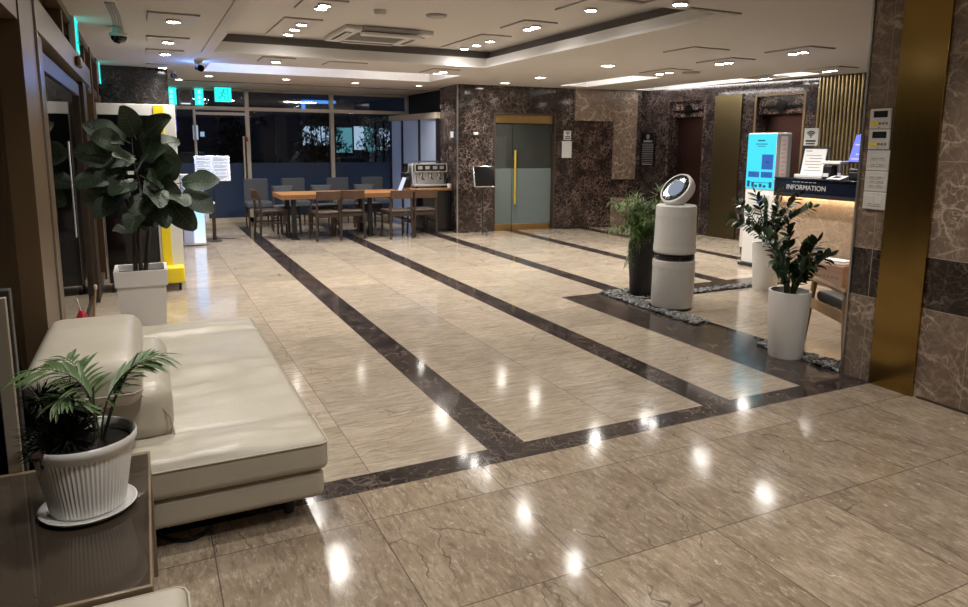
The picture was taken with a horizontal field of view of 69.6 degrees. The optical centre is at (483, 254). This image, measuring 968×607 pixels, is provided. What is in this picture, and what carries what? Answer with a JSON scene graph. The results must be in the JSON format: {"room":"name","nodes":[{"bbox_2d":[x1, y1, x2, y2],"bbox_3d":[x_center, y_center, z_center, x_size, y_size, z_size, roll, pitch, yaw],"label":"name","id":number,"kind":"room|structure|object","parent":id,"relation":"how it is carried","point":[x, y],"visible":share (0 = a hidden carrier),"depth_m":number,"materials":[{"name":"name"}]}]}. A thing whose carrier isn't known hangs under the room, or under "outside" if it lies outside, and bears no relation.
{"room":"lobby","nodes":[
{"label":"lobby","id":0,"kind":"room"},
{"bbox_2d":[0,0,107,475],"bbox_3d":[-2.174,-0.281,3.334,0.140,2.480,13.100,-4,10,-26],"label":"wall","id":1,"kind":"structure","parent":0,"point":[27,250],"depth_m":3.03,"materials":[{"name":"brown metal"}]},
{"bbox_2d":[31,0,102,319],"bbox_3d":[-3.102,-0.445,5.221,0.180,2.200,4.050,-4,10,-26],"label":"door","id":2,"kind":"structure","parent":1,"relation":"in","point":[66,83],"depth_m":4.94,"materials":[{"name":"brown metal"}]},
{"bbox_2d":[68,16,79,54],"bbox_3d":[-3.325,-1.775,5.645,0.055,0.273,0.304,-4,10,-26],"label":"exit sign","id":3,"kind":"object","parent":1,"relation":"attached to","point":[73,26],"visible":0.86,"depth_m":5.52,"materials":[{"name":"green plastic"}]},
{"bbox_2d":[98,65,168,104],"bbox_3d":[-4.753,-1.270,9.450,0.960,2.480,0.300,-4,10,-26],"label":"wall pier","id":4,"kind":"object","parent":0,"point":[119,84],"visible":0.21,"depth_m":9.19,"materials":[{"name":"black stone"}]},
{"bbox_2d":[409,90,439,113],"bbox_3d":[-0.983,-1.902,13.590,0.200,2.480,2.350,-4,10,-26],"label":"wall","id":5,"kind":"structure","parent":0,"point":[428,102],"depth_m":13.55,"materials":[{"name":"black"}]},
{"bbox_2d":[228,0,662,51],"bbox_3d":[-0.544,-2.234,6.395,3.600,0.001,4.580,-4,10,-26],"label":"ceiling","id":6,"kind":"structure","parent":0,"point":[465,19],"depth_m":6.69,"materials":[{"name":"white paint"}]},
{"bbox_2d":[265,16,322,36],"bbox_3d":[-2.003,-2.369,7.285,0.372,0.034,1.168,-4,10,-26],"label":"recessed light","id":7,"kind":"object","parent":6,"relation":"in","point":[287,26],"visible":1,"depth_m":7.17,"materials":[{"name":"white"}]},
{"bbox_2d":[294,0,348,11],"bbox_3d":[-1.423,-2.173,6.082,0.372,0.034,0.488,-4,10,-26],"label":"recessed light","id":8,"kind":"object","parent":6,"relation":"in","point":[317,5],"visible":1,"depth_m":6.03,"materials":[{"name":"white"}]},
{"bbox_2d":[324,24,433,45],"bbox_3d":[-1.168,-2.394,7.695,0.960,0.100,1.020,-4,10,-26],"label":"air conditioner","id":9,"kind":"object","parent":6,"relation":"attached to","point":[349,33],"visible":1,"depth_m":7.44,"materials":[{"name":"white plastic"}]},
{"bbox_2d":[345,32,402,42],"bbox_3d":[-1.181,-2.425,7.718,0.600,0.046,0.600,-4,10,-26],"label":"grille","id":10,"kind":"object","parent":9,"relation":"attached to","point":[356,36],"depth_m":7.83,"materials":[{"name":"grey plastic"}]},
{"bbox_2d":[222,8,684,58],"bbox_3d":[-0.544,-2.185,6.403,3.580,0.100,4.560,-4,10,-26],"label":"trim","id":11,"kind":"structure","parent":6,"relation":"attached to","point":[659,12],"depth_m":8.11,"materials":[{"name":"beige paint"}]},
{"bbox_2d":[441,33,511,49],"bbox_3d":[-0.112,-2.507,8.236,0.372,0.034,1.168,-4,10,-26],"label":"recessed light","id":12,"kind":"object","parent":6,"relation":"in","point":[478,40],"visible":1,"depth_m":8.13,"materials":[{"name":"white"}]},
{"bbox_2d":[500,19,557,30],"bbox_3d":[0.450,-2.317,7.068,0.372,0.034,0.528,-4,10,-26],"label":"recessed light","id":13,"kind":"object","parent":6,"relation":"in","point":[523,25],"visible":1,"depth_m":7.01,"materials":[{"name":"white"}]},
{"bbox_2d":[555,0,626,13],"bbox_3d":[0.922,-2.154,6.060,0.372,0.034,0.558,-4,10,-26],"label":"recessed light","id":14,"kind":"object","parent":6,"relation":"in","point":[583,6],"visible":0.96,"depth_m":6.03,"materials":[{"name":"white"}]},
{"bbox_2d":[62,0,872,95],"bbox_3d":[1.369,-2.065,6.810,9.800,0.001,16.700,-4,10,-26],"label":"ceiling","id":15,"kind":"structure","parent":0,"point":[763,26],"depth_m":7.55,"materials":[{"name":"white paint"}]},
{"bbox_2d":[104,2,127,43],"bbox_3d":[-2.919,-1.822,5.529,0.150,0.145,1.275,-4,10,-26],"label":"dome camera","id":16,"kind":"object","parent":15,"relation":"attached to","point":[118,36],"visible":1,"depth_m":5.97,"materials":[{"name":"white plastic"}]},
{"bbox_2d":[146,48,183,55],"bbox_3d":[-3.501,-2.210,7.628,0.372,0.034,0.418,-4,10,-26],"label":"recessed light","id":17,"kind":"object","parent":15,"relation":"in","point":[148,50],"visible":1,"depth_m":7.58,"materials":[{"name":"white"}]},
{"bbox_2d":[146,35,189,44],"bbox_3d":[-3.056,-2.063,6.722,0.372,0.034,0.418,-4,10,-26],"label":"recessed light","id":18,"kind":"object","parent":15,"relation":"in","point":[149,38],"visible":1,"depth_m":6.64,"materials":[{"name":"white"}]},
{"bbox_2d":[147,11,199,24],"bbox_3d":[-2.476,-1.872,5.540,0.372,0.034,0.458,-4,10,-26],"label":"recessed light","id":19,"kind":"object","parent":15,"relation":"in","point":[152,16],"visible":1,"depth_m":5.49,"materials":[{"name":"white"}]},
{"bbox_2d":[214,87,231,101],"bbox_3d":[-4.622,-2.834,12.321,0.290,0.260,0.052,-4,10,-26],"label":"exit sign","id":20,"kind":"object","parent":15,"relation":"hanging from","point":[221,94],"visible":1,"depth_m":12.30,"materials":[{"name":"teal plastic"}]},
{"bbox_2d":[201,0,249,52],"bbox_3d":[-2.111,-1.909,5.712,0.090,0.011,4.340,-4,10,-26],"label":"trim","id":21,"kind":"structure","parent":15,"relation":"attached to","point":[237,6],"depth_m":5.75,"materials":[{"name":"white paint"}]},
{"bbox_2d":[168,79,426,90],"bbox_3d":[-3.453,-2.875,11.742,5.320,0.013,0.040,-4,10,-26],"label":"trim","id":22,"kind":"structure","parent":15,"relation":"attached to","point":[168,79],"depth_m":11.80,"materials":[{"name":"beige paint"}]},
{"bbox_2d":[204,62,459,81],"bbox_3d":[-2.123,-2.634,9.861,3.380,0.120,1.230,-4,10,-26],"label":"ceiling light","id":23,"kind":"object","parent":15,"relation":"attached to","point":[212,66],"depth_m":10.38,"materials":[{"name":"white paint"}]},
{"bbox_2d":[213,10,725,67],"bbox_3d":[-0.545,-2.079,6.420,3.580,0.125,4.560,-4,10,-26],"label":"ceiling recess","id":24,"kind":"structure","parent":15,"relation":"attached to","point":[687,16],"depth_m":7.90,"materials":[{"name":"white paint"}]},
{"bbox_2d":[561,76,662,86],"bbox_3d":[1.946,-2.770,10.891,0.550,0.120,1.950,-4,10,-26],"label":"ceiling light","id":25,"kind":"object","parent":15,"relation":"attached to","point":[627,78],"depth_m":11.25,"materials":[{"name":"white paint"}]},
{"bbox_2d":[639,68,692,74],"bbox_3d":[2.412,-2.430,9.262,0.372,0.034,0.628,-4,10,-26],"label":"recessed light","id":26,"kind":"object","parent":15,"relation":"in","point":[667,70],"visible":1,"depth_m":9.18,"materials":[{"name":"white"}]},
{"bbox_2d":[603,0,741,15],"bbox_3d":[0.360,-1.695,4.472,3.440,0.013,0.060,-4,10,-26],"label":"trim","id":27,"kind":"structure","parent":15,"relation":"attached to","point":[620,1],"depth_m":5.03,"materials":[{"name":"white paint"}]},
{"bbox_2d":[640,0,717,9],"bbox_3d":[1.344,-1.718,4.733,0.372,0.034,0.428,-4,10,-26],"label":"recessed light","id":28,"kind":"object","parent":15,"relation":"in","point":[673,4],"visible":0.98,"depth_m":4.76,"materials":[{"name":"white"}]},
{"bbox_2d":[663,46,729,54],"bbox_3d":[2.207,-2.123,7.253,0.474,0.012,0.468,-4,10,-26],"label":"ceiling access panel","id":29,"kind":"object","parent":15,"relation":"attached to","point":[694,50],"visible":1,"depth_m":7.18,"materials":[{"name":"white paint"}]},
{"bbox_2d":[696,57,755,64],"bbox_3d":[2.807,-2.242,8.096,0.372,0.034,0.558,-4,10,-26],"label":"recessed light","id":30,"kind":"object","parent":15,"relation":"in","point":[729,60],"visible":1,"depth_m":8.02,"materials":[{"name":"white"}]},
{"bbox_2d":[764,45,834,54],"bbox_3d":[3.242,-2.091,7.163,0.372,0.034,0.558,-4,10,-26],"label":"recessed light","id":31,"kind":"object","parent":15,"relation":"in","point":[804,49],"visible":1,"depth_m":7.09,"materials":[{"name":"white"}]},
{"bbox_2d":[95,216,967,606],"bbox_3d":[1.410,0.389,7.172,9.720,0.001,16.600,-4,10,-26],"label":"floor","id":32,"kind":"structure","parent":0,"point":[501,428],"depth_m":3.57,"materials":[{"name":"beige tile"}]},
{"bbox_2d":[0,288,29,473],"bbox_3d":[-1.514,0.624,2.256,0.048,1.040,0.062,-4,10,-26],"label":"panel","id":33,"kind":"object","parent":32,"relation":"on","point":[9,363],"visible":0.38,"depth_m":2.20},
{"bbox_2d":[0,451,158,606],"bbox_3d":[-1.180,0.970,1.971,0.458,0.450,0.822,-4,10,-26],"label":"glass side table","id":34,"kind":"object","parent":32,"relation":"on","point":[115,558],"visible":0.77,"depth_m":1.81,"materials":[{"name":"brown glass"}]},
{"bbox_2d":[0,349,180,527],"bbox_3d":[-1.105,0.510,2.017,0.452,0.445,0.368,-4,10,-26],"label":"potted palm","id":35,"kind":"object","parent":34,"relation":"on","point":[81,464],"visible":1,"depth_m":1.93,"materials":[{"name":"white ceramic"}]},
{"bbox_2d":[95,103,185,291],"bbox_3d":[-3.495,-0.583,7.122,0.700,1.869,0.670,-4,10,-26],"label":"display stand","id":36,"kind":"object","parent":32,"relation":"on","point":[166,245],"visible":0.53,"depth_m":6.95,"materials":[{"name":"white plastic"}]},
{"bbox_2d":[117,285,166,325],"bbox_3d":[-2.815,0.404,5.753,0.356,0.360,0.356,-4,10,-26],"label":"planter","id":37,"kind":"object","parent":32,"relation":"on","point":[148,303],"depth_m":5.60,"materials":[{"name":"white ceramic"}]},
{"bbox_2d":[93,586,191,606],"bbox_3d":[-0.696,1.097,1.137,0.480,0.467,1.100,-4,10,-26],"label":"leather sofa","id":38,"kind":"object","parent":32,"relation":"on","point":[176,596],"visible":1,"depth_m":1.61,"materials":[{"name":"beige leather"}]},
{"bbox_2d":[73,105,219,325],"bbox_3d":[-2.688,-0.293,5.631,1.071,1.776,0.547,-4,10,-26],"label":"fiddle leaf fig","id":39,"kind":"object","parent":32,"relation":"on","point":[141,287],"visible":1,"depth_m":5.52,"materials":[{"name":"green plant"}]},
{"bbox_2d":[21,314,327,529],"bbox_3d":[-1.543,0.580,3.490,1.024,0.738,2.180,-4,10,-26],"label":"leather sofa","id":40,"kind":"object","parent":32,"relation":"on","point":[226,431],"visible":0.65,"depth_m":2.73,"materials":[{"name":"beige leather"}]},
{"bbox_2d":[21,314,142,416],"bbox_3d":[-1.593,0.410,2.819,0.375,0.193,0.840,-4,10,-26],"label":"cushion","id":41,"kind":"object","parent":40,"relation":"on","point":[115,339],"depth_m":2.64,"materials":[{"name":"beige leather"}]},
{"bbox_2d":[142,317,258,339],"bbox_3d":[-1.933,0.521,4.314,1.000,0.161,0.360,-4,10,-26],"label":"seat cushion","id":42,"kind":"object","parent":40,"relation":"on","point":[217,326],"depth_m":4.31,"materials":[{"name":"beige leather"}]},
{"bbox_2d":[132,415,327,500],"bbox_3d":[-1.127,0.786,2.673,1.000,0.165,0.295,-4,10,-26],"label":"seat cushion","id":43,"kind":"object","parent":40,"relation":"on","point":[208,461],"depth_m":2.65,"materials":[{"name":"beige leather"}]},
{"bbox_2d":[162,330,310,434],"bbox_3d":[-1.523,0.655,3.479,1.000,0.165,1.520,-4,10,-26],"label":"seat cushion","id":44,"kind":"object","parent":40,"relation":"on","point":[226,377],"depth_m":3.34,"materials":[{"name":"beige leather"}]},
{"bbox_2d":[156,525,212,541],"bbox_3d":[-1.204,1.076,2.688,0.278,0.016,0.109,0,9,0],"label":"power cable","id":45,"kind":"object","parent":32,"relation":"on","point":[163,536],"visible":0.78,"depth_m":2.65,"materials":[{"name":"black plastic"}]},
{"bbox_2d":[179,174,208,245],"bbox_3d":[-4.258,-0.669,10.247,0.365,1.030,0.268,-4,10,-26],"label":"stand","id":46,"kind":"object","parent":32,"relation":"on","point":[197,237],"visible":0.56,"depth_m":10.18,"materials":[{"name":"white plastic"}]},
{"bbox_2d":[193,156,235,239],"bbox_3d":[-4.251,-0.904,10.934,0.561,1.294,0.486,-4,10,-26],"label":"menu board","id":47,"kind":"object","parent":32,"relation":"on","point":[219,166],"visible":0.66,"depth_m":10.80,"materials":[{"name":"paper"}]},
{"bbox_2d":[243,178,271,228],"bbox_3d":[-4.040,-0.923,12.462,0.450,0.860,0.510,-4,10,-26],"label":"dining chair","id":48,"kind":"object","parent":32,"relation":"on","point":[260,184],"visible":0.9,"depth_m":12.54,"materials":[{"name":"grey fabric"}]},
{"bbox_2d":[250,189,289,239],"bbox_3d":[-3.418,-0.654,11.067,0.538,0.776,0.416,-5,11,-31],"label":"dining chair","id":49,"kind":"object","parent":32,"relation":"on","point":[255,194],"visible":1,"depth_m":10.99,"materials":[{"name":"brown wood"}]},
{"bbox_2d":[271,185,301,233],"bbox_3d":[-3.358,-0.770,11.802,0.416,0.776,0.538,-4,10,-26],"label":"dining chair","id":50,"kind":"object","parent":32,"relation":"on","point":[285,188],"visible":0.66,"depth_m":11.84,"materials":[{"name":"grey fabric"}]},
{"bbox_2d":[281,178,310,224],"bbox_3d":[-3.447,-0.964,12.747,0.450,0.860,0.510,-4,10,-26],"label":"dining chair","id":51,"kind":"object","parent":32,"relation":"on","point":[299,183],"visible":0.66,"depth_m":12.84,"materials":[{"name":"grey fabric"}]},
{"bbox_2d":[310,185,339,231],"bbox_3d":[-2.764,-0.811,12.087,0.416,0.776,0.538,-4,10,-26],"label":"dining chair","id":52,"kind":"object","parent":32,"relation":"on","point":[331,205],"visible":0.64,"depth_m":12.15,"materials":[{"name":"grey fabric"}]},
{"bbox_2d":[309,191,342,241],"bbox_3d":[-2.483,-0.618,10.885,0.416,0.776,0.538,-5,10,-28],"label":"dining chair","id":53,"kind":"object","parent":32,"relation":"on","point":[324,195],"visible":1,"depth_m":10.73,"materials":[{"name":"brown wood"}]},
{"bbox_2d":[272,189,393,239],"bbox_3d":[-2.369,-0.690,11.559,2.060,0.705,0.840,-4,10,-26],"label":"dining table","id":54,"kind":"object","parent":32,"relation":"on","point":[287,196],"visible":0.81,"depth_m":11.36,"materials":[{"name":"orange wood"}]},
{"bbox_2d":[326,177,353,224],"bbox_3d":[-2.700,-1.016,13.105,0.450,0.860,0.510,-4,10,-26],"label":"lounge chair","id":55,"kind":"object","parent":32,"relation":"on","point":[338,183],"visible":0.37,"depth_m":13.20,"materials":[{"name":"grey fabric"}]},
{"bbox_2d":[335,190,365,238],"bbox_3d":[-2.147,-0.659,11.156,0.416,0.776,0.538,-4,10,-24],"label":"dining chair","id":56,"kind":"object","parent":32,"relation":"on","point":[345,194],"visible":0.82,"depth_m":10.98,"materials":[{"name":"brown wood"}]},
{"bbox_2d":[354,184,382,227],"bbox_3d":[-2.071,-0.859,12.419,0.416,0.776,0.538,-4,10,-26],"label":"dining chair","id":57,"kind":"object","parent":32,"relation":"on","point":[375,205],"visible":0.67,"depth_m":12.53,"materials":[{"name":"grey fabric"}]},
{"bbox_2d":[361,177,389,221],"bbox_3d":[-2.088,-1.059,13.398,0.450,0.860,0.510,-4,10,-26],"label":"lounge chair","id":58,"kind":"object","parent":32,"relation":"on","point":[377,181],"visible":0.53,"depth_m":13.45,"materials":[{"name":"grey fabric"}]},
{"bbox_2d":[381,190,413,239],"bbox_3d":[-1.397,-0.666,11.230,0.416,0.776,0.538,-4,10,-28],"label":"dining chair","id":59,"kind":"object","parent":32,"relation":"on","point":[394,194],"visible":1,"depth_m":11.06,"materials":[{"name":"brown wood"}]},
{"bbox_2d":[388,112,439,218],"bbox_3d":[-1.370,-1.683,13.535,0.100,2.060,2.220,-5,10,-30],"label":"wall","id":60,"kind":"structure","parent":32,"relation":"on","point":[413,137],"depth_m":13.53,"materials":[{"name":"metal"}]},
{"bbox_2d":[168,86,408,223],"bbox_3d":[-3.975,-1.898,13.436,5.720,2.480,0.135,-4,10,-26],"label":"window","id":61,"kind":"structure","parent":60,"relation":"in","point":[229,195],"depth_m":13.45,"materials":[{"name":"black glass"}]},
{"bbox_2d":[178,88,192,104],"bbox_3d":[-5.371,-2.846,12.526,0.240,0.280,0.022,-4,10,-26],"label":"poster","id":62,"kind":"object","parent":61,"relation":"attached to","point":[185,96],"visible":1,"depth_m":12.52,"materials":[{"name":"black paper"}]},
{"bbox_2d":[407,189,437,236],"bbox_3d":[-1.017,-0.703,11.478,0.416,0.776,0.538,-3,10,-22],"label":"dining chair","id":63,"kind":"object","parent":32,"relation":"on","point":[430,193],"visible":0.93,"depth_m":11.29,"materials":[{"name":"brown wood"}]},
{"bbox_2d":[398,186,451,232],"bbox_3d":[-1.030,-0.801,12.158,0.740,0.755,0.690,-4,10,-26],"label":"cabinet","id":64,"kind":"object","parent":32,"relation":"on","point":[443,193],"depth_m":11.95,"materials":[{"name":"black wood"}]},
{"bbox_2d":[398,186,451,190],"bbox_3d":[-1.028,-1.154,12.102,0.740,0.040,0.690,-4,10,-26],"label":"countertop","id":65,"kind":"structure","parent":64,"relation":"on","point":[439,188],"depth_m":11.91,"materials":[{"name":"orange wood"}]},
{"bbox_2d":[407,161,446,187],"bbox_3d":[-0.996,-1.405,12.115,0.634,0.450,0.522,-4,10,-26],"label":"espresso machine","id":66,"kind":"object","parent":64,"relation":"on","point":[421,174],"visible":0.95,"depth_m":11.96,"materials":[{"name":"metal"}]},
{"bbox_2d":[473,166,494,235],"bbox_3d":[-0.002,-0.883,11.461,0.376,1.146,0.263,-4,10,-26],"label":"tablet stand","id":67,"kind":"object","parent":32,"relation":"on","point":[483,176],"visible":1,"depth_m":11.39,"materials":[{"name":"metal"}]},
{"bbox_2d":[599,288,650,300],"bbox_3d":[1.497,0.391,7.049,0.545,0.029,0.461,-4,10,-26],"label":"pebbles","id":68,"kind":"object","parent":32,"relation":"on","point":[615,293],"visible":0.66,"depth_m":6.98,"materials":[{"name":"gravel"}]},
{"bbox_2d":[604,184,663,296],"bbox_3d":[1.501,-0.150,6.904,0.614,1.150,0.677,-6,11,-37],"label":"feathery plant","id":69,"kind":"object","parent":32,"relation":"on","point":[640,251],"visible":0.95,"depth_m":6.85,"materials":[{"name":"green plant"}]},
{"bbox_2d":[624,298,708,324],"bbox_3d":[1.638,0.503,6.351,0.217,0.029,1.019,-4,10,-26],"label":"pebbles","id":70,"kind":"object","parent":32,"relation":"on","point":[679,315],"visible":1,"depth_m":6.20,"materials":[{"name":"grey gravel"}]},
{"bbox_2d":[651,174,696,311],"bbox_3d":[1.764,-0.121,6.435,0.386,1.244,0.386,-4,10,-26],"label":"air purifier","id":71,"kind":"object","parent":32,"relation":"on","point":[674,245],"visible":0.99,"depth_m":6.31,"materials":[{"name":"white plastic"}]},
{"bbox_2d":[662,175,688,199],"bbox_3d":[1.748,-0.612,6.356,0.179,0.231,0.288,-4,10,-26],"label":"fan grille","id":72,"kind":"object","parent":71,"relation":"attached to","point":[677,187],"depth_m":6.35,"materials":[{"name":"white plastic"}]},
{"bbox_2d":[694,280,779,292],"bbox_3d":[2.547,0.344,7.387,1.715,0.029,0.174,-4,10,-26],"label":"pebbles","id":73,"kind":"object","parent":32,"relation":"on","point":[728,286],"visible":0.57,"depth_m":7.36,"materials":[{"name":"gravel"}]},
{"bbox_2d":[737,133,791,266],"bbox_3d":[3.502,-0.673,8.657,0.320,1.660,0.480,-4,10,-26],"label":"kiosk","id":74,"kind":"object","parent":32,"relation":"on","point":[769,154],"visible":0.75,"depth_m":8.50,"materials":[{"name":"white plastic"}]},
{"bbox_2d":[723,185,819,290],"bbox_3d":[2.984,-0.180,7.312,0.965,1.101,0.595,-7,12,-40],"label":"plant","id":75,"kind":"object","parent":32,"relation":"on","point":[764,277],"visible":0.77,"depth_m":7.29,"materials":[{"name":"green plant"}]},
{"bbox_2d":[757,217,838,359],"bbox_3d":[2.159,0.246,4.915,0.661,1.001,0.457,-4,10,-26],"label":"plant","id":76,"kind":"object","parent":32,"relation":"on","point":[788,306],"visible":0.99,"depth_m":4.91,"materials":[{"name":"green plant"}]},
{"bbox_2d":[756,339,840,371],"bbox_3d":[2.297,0.717,5.029,0.195,0.029,0.745,-4,10,-26],"label":"pebbles","id":77,"kind":"object","parent":32,"relation":"on","point":[824,361],"visible":0.65,"depth_m":4.88,"materials":[{"name":"grey gravel"}]},
{"bbox_2d":[773,176,856,275],"bbox_3d":[4.414,-0.169,7.182,0.615,1.140,3.080,-4,10,-26],"label":"reception desk","id":78,"kind":"object","parent":32,"relation":"on","point":[834,216],"visible":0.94,"depth_m":7.84,"materials":[{"name":"wood"}]},
{"bbox_2d":[803,128,818,146],"bbox_3d":[3.924,-1.230,8.368,0.100,0.575,0.200,-4,10,-26],"label":"sign","id":79,"kind":"object","parent":78,"relation":"on","point":[811,135],"visible":0.94,"depth_m":8.33,"materials":[{"name":"paper"}]},
{"bbox_2d":[794,147,830,177],"bbox_3d":[3.840,-1.081,8.137,0.130,0.354,0.380,-4,10,-26],"label":"holder","id":80,"kind":"object","parent":78,"relation":"on","point":[811,166],"visible":0.88,"depth_m":8.14,"materials":[{"name":"white paper"}]},
{"bbox_2d":[774,176,856,182],"bbox_3d":[4.418,-0.725,7.094,0.615,0.015,3.080,-4,10,-26],"label":"countertop","id":81,"kind":"structure","parent":78,"relation":"on","point":[785,177],"depth_m":7.92,"materials":[{"name":"stone"}]},
{"bbox_2d":[822,161,848,178],"bbox_3d":[3.974,-0.960,7.874,0.170,0.201,0.240,-4,10,-26],"label":"card terminal","id":82,"kind":"object","parent":78,"relation":"on","point":[835,168],"visible":0.88,"depth_m":7.85,"materials":[{"name":"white plastic"}]},
{"bbox_2d":[848,134,860,163],"bbox_3d":[4.322,-1.095,7.778,0.206,0.504,0.463,-2,9,-17],"label":"computer monitor","id":83,"kind":"object","parent":78,"relation":"on","point":[854,156],"visible":0.13,"depth_m":7.91,"materials":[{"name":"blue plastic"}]},
{"bbox_2d":[805,276,847,350],"bbox_3d":[2.776,0.339,5.065,0.604,0.786,0.668,1,9,2],"label":"wooden armchair","id":84,"kind":"object","parent":32,"relation":"on","point":[827,300],"visible":0.23,"depth_m":5.07,"materials":[{"name":"brown wood"}]},
{"bbox_2d":[814,263,848,287],"bbox_3d":[3.795,0.222,7.550,0.202,0.245,0.340,-5,10,-28],"label":"box","id":85,"kind":"object","parent":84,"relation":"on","point":[838,275],"visible":0.58,"depth_m":7.43,"materials":[{"name":"brown cardboard"}]},
{"bbox_2d":[440,84,641,232],"bbox_3d":[1.050,-1.756,12.758,3.573,2.480,0.950,-3,10,-21],"label":"wall","id":86,"kind":"structure","parent":0,"point":[477,104],"depth_m":11.94,"materials":[{"name":"brown stone"}]},
{"bbox_2d":[493,113,555,231],"bbox_3d":[0.679,-1.450,12.251,1.170,2.030,0.212,-3,10,-21],"label":"door","id":87,"kind":"structure","parent":86,"relation":"in","point":[524,154],"depth_m":12.25,"materials":[{"name":"grey glass"}]},
{"bbox_2d":[571,121,633,227],"bbox_3d":[2.189,-1.460,12.714,1.280,1.925,0.030,-3,10,-21],"label":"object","id":88,"kind":"structure","parent":86,"relation":"attached to","point":[593,187],"depth_m":12.63,"materials":[{"name":"stone"}]},
{"bbox_2d":[574,88,637,226],"bbox_3d":[2.194,-1.733,12.662,1.280,2.480,0.050,-3,10,-21],"label":"trim","id":89,"kind":"structure","parent":86,"relation":"attached to","point":[620,107],"depth_m":12.65,"materials":[{"name":"beige stone"}]},
{"bbox_2d":[638,72,866,239],"bbox_3d":[5.217,-1.228,9.615,0.350,2.480,8.200,-5,11,-32],"label":"wall","id":90,"kind":"structure","parent":0,"point":[654,108],"depth_m":11.64,"materials":[{"name":"stone"}]},
{"bbox_2d":[640,132,655,165],"bbox_3d":[2.998,-1.929,12.719,0.035,0.600,0.340,-5,11,-32],"label":"board","id":91,"kind":"object","parent":90,"relation":"attached to","point":[648,140],"visible":1,"depth_m":12.70,"materials":[{"name":"grey"}]},
{"bbox_2d":[664,98,706,234],"bbox_3d":[3.572,-1.538,12.131,0.282,2.280,0.830,-5,11,-32],"label":"portal","id":92,"kind":"object","parent":90,"relation":"attached to","point":[691,133],"visible":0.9,"depth_m":12.14,"materials":[{"name":"stone"}]},
{"bbox_2d":[708,94,743,238],"bbox_3d":[3.918,-1.424,11.317,0.030,2.295,0.520,-5,11,-32],"label":"pilaster","id":93,"kind":"object","parent":90,"relation":"attached to","point":[728,108],"visible":1,"depth_m":11.29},
{"bbox_2d":[635,72,822,89],"bbox_3d":[3.655,-2.766,10.942,0.470,0.120,3.550,-4,10,-26],"label":"trim","id":94,"kind":"structure","parent":90,"relation":"attached to","point":[795,74],"depth_m":11.20,"materials":[{"name":"white paint"}]},
{"bbox_2d":[753,92,806,175],"bbox_3d":[4.526,-1.293,10.631,0.282,2.280,0.860,-5,11,-32],"label":"portal","id":95,"kind":"object","parent":90,"relation":"attached to","point":[784,109],"visible":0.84,"depth_m":10.51,"materials":[{"name":"stone"}]},
{"bbox_2d":[814,74,865,177],"bbox_3d":[4.905,-1.238,9.726,0.061,2.460,0.680,-5,11,-32],"label":"screen","id":96,"kind":"object","parent":90,"relation":"attached to","point":[840,104],"visible":0.42,"depth_m":9.59,"materials":[{"name":"brown metal"}]},
{"bbox_2d":[843,0,967,411],"bbox_3d":[3.797,-0.040,2.074,0.370,2.480,5.585,-4,10,-26],"label":"wall","id":97,"kind":"structure","parent":0,"point":[941,376],"depth_m":4.08,"materials":[{"name":"beige stone"}]},
{"bbox_2d":[840,0,875,372],"bbox_3d":[2.572,-0.443,4.559,0.380,2.480,0.015,-4,10,-26],"label":"trim","id":98,"kind":"structure","parent":97,"relation":"attached to","point":[874,1],"depth_m":4.47,"materials":[{"name":"metal"}]},
{"bbox_2d":[862,191,886,210],"bbox_3d":[2.456,-0.340,4.379,0.016,0.110,0.156,-4,10,-26],"label":"light switch","id":99,"kind":"object","parent":97,"relation":"attached to","point":[871,200],"visible":1,"depth_m":4.37,"materials":[{"name":"beige plastic"}]},
{"bbox_2d":[864,171,888,191],"bbox_3d":[2.457,-0.459,4.360,0.016,0.128,0.156,-4,10,-26],"label":"light switch","id":100,"kind":"object","parent":97,"relation":"attached to","point":[875,181],"visible":1,"depth_m":4.36,"materials":[{"name":"beige plastic"}]},
{"bbox_2d":[866,150,890,170],"bbox_3d":[2.458,-0.588,4.340,0.016,0.128,0.156,-4,10,-26],"label":"light switch","id":101,"kind":"object","parent":97,"relation":"attached to","point":[877,160],"visible":1,"depth_m":4.33,"materials":[{"name":"beige plastic"}]},
{"bbox_2d":[868,129,890,149],"bbox_3d":[2.455,-0.717,4.324,0.020,0.124,0.137,-4,10,-26],"label":"thermostat","id":102,"kind":"object","parent":97,"relation":"attached to","point":[879,139],"visible":1,"depth_m":4.31,"materials":[{"name":"beige plastic"}]},
{"bbox_2d":[869,108,892,128],"bbox_3d":[2.454,-0.842,4.306,0.020,0.124,0.137,-4,10,-26],"label":"thermostat","id":103,"kind":"object","parent":97,"relation":"attached to","point":[879,118],"visible":1,"depth_m":4.29,"materials":[{"name":"beige plastic"}]},
{"bbox_2d":[868,0,955,396],"bbox_3d":[2.552,-0.381,4.167,0.022,2.480,0.283,-4,10,-26],"label":"wall panel","id":104,"kind":"object","parent":97,"relation":"attached to","point":[927,30],"visible":1,"depth_m":4.15,"materials":[{"name":"gold metal"}]},
{"label":"outside","id":105,"kind":"structure","parent":0,"visible":0},
{"bbox_3d":[-11.783,-2.339,24.231,28.000,0.100,26.000,-4,10,-26],"label":"ground","id":106,"kind":"structure","parent":105,"visible":0},
{"bbox_2d":[199,110,268,162],"bbox_3d":[-6.046,-2.390,16.985,1.653,2.366,1.104,-5,10,-31],"label":"shrub","id":107,"kind":"object","parent":106,"relation":"on","point":[231,137],"visible":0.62,"depth_m":16.79,"materials":[{"name":"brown plant"}]},
{"bbox_2d":[290,102,356,162],"bbox_3d":[-3.912,-2.434,16.983,1.361,2.480,1.596,9,12,43],"label":"shrub","id":108,"kind":"object","parent":106,"relation":"on","point":[325,149],"visible":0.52,"depth_m":16.84,"materials":[{"name":"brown plant"}]},
{"bbox_2d":[353,107,393,161],"bbox_3d":[-2.575,-2.581,18.026,1.743,2.462,1.252,-4,10,-26],"label":"shrub","id":109,"kind":"object","parent":106,"relation":"on","point":[380,143],"visible":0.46,"depth_m":17.79,"materials":[{"name":"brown plant"}]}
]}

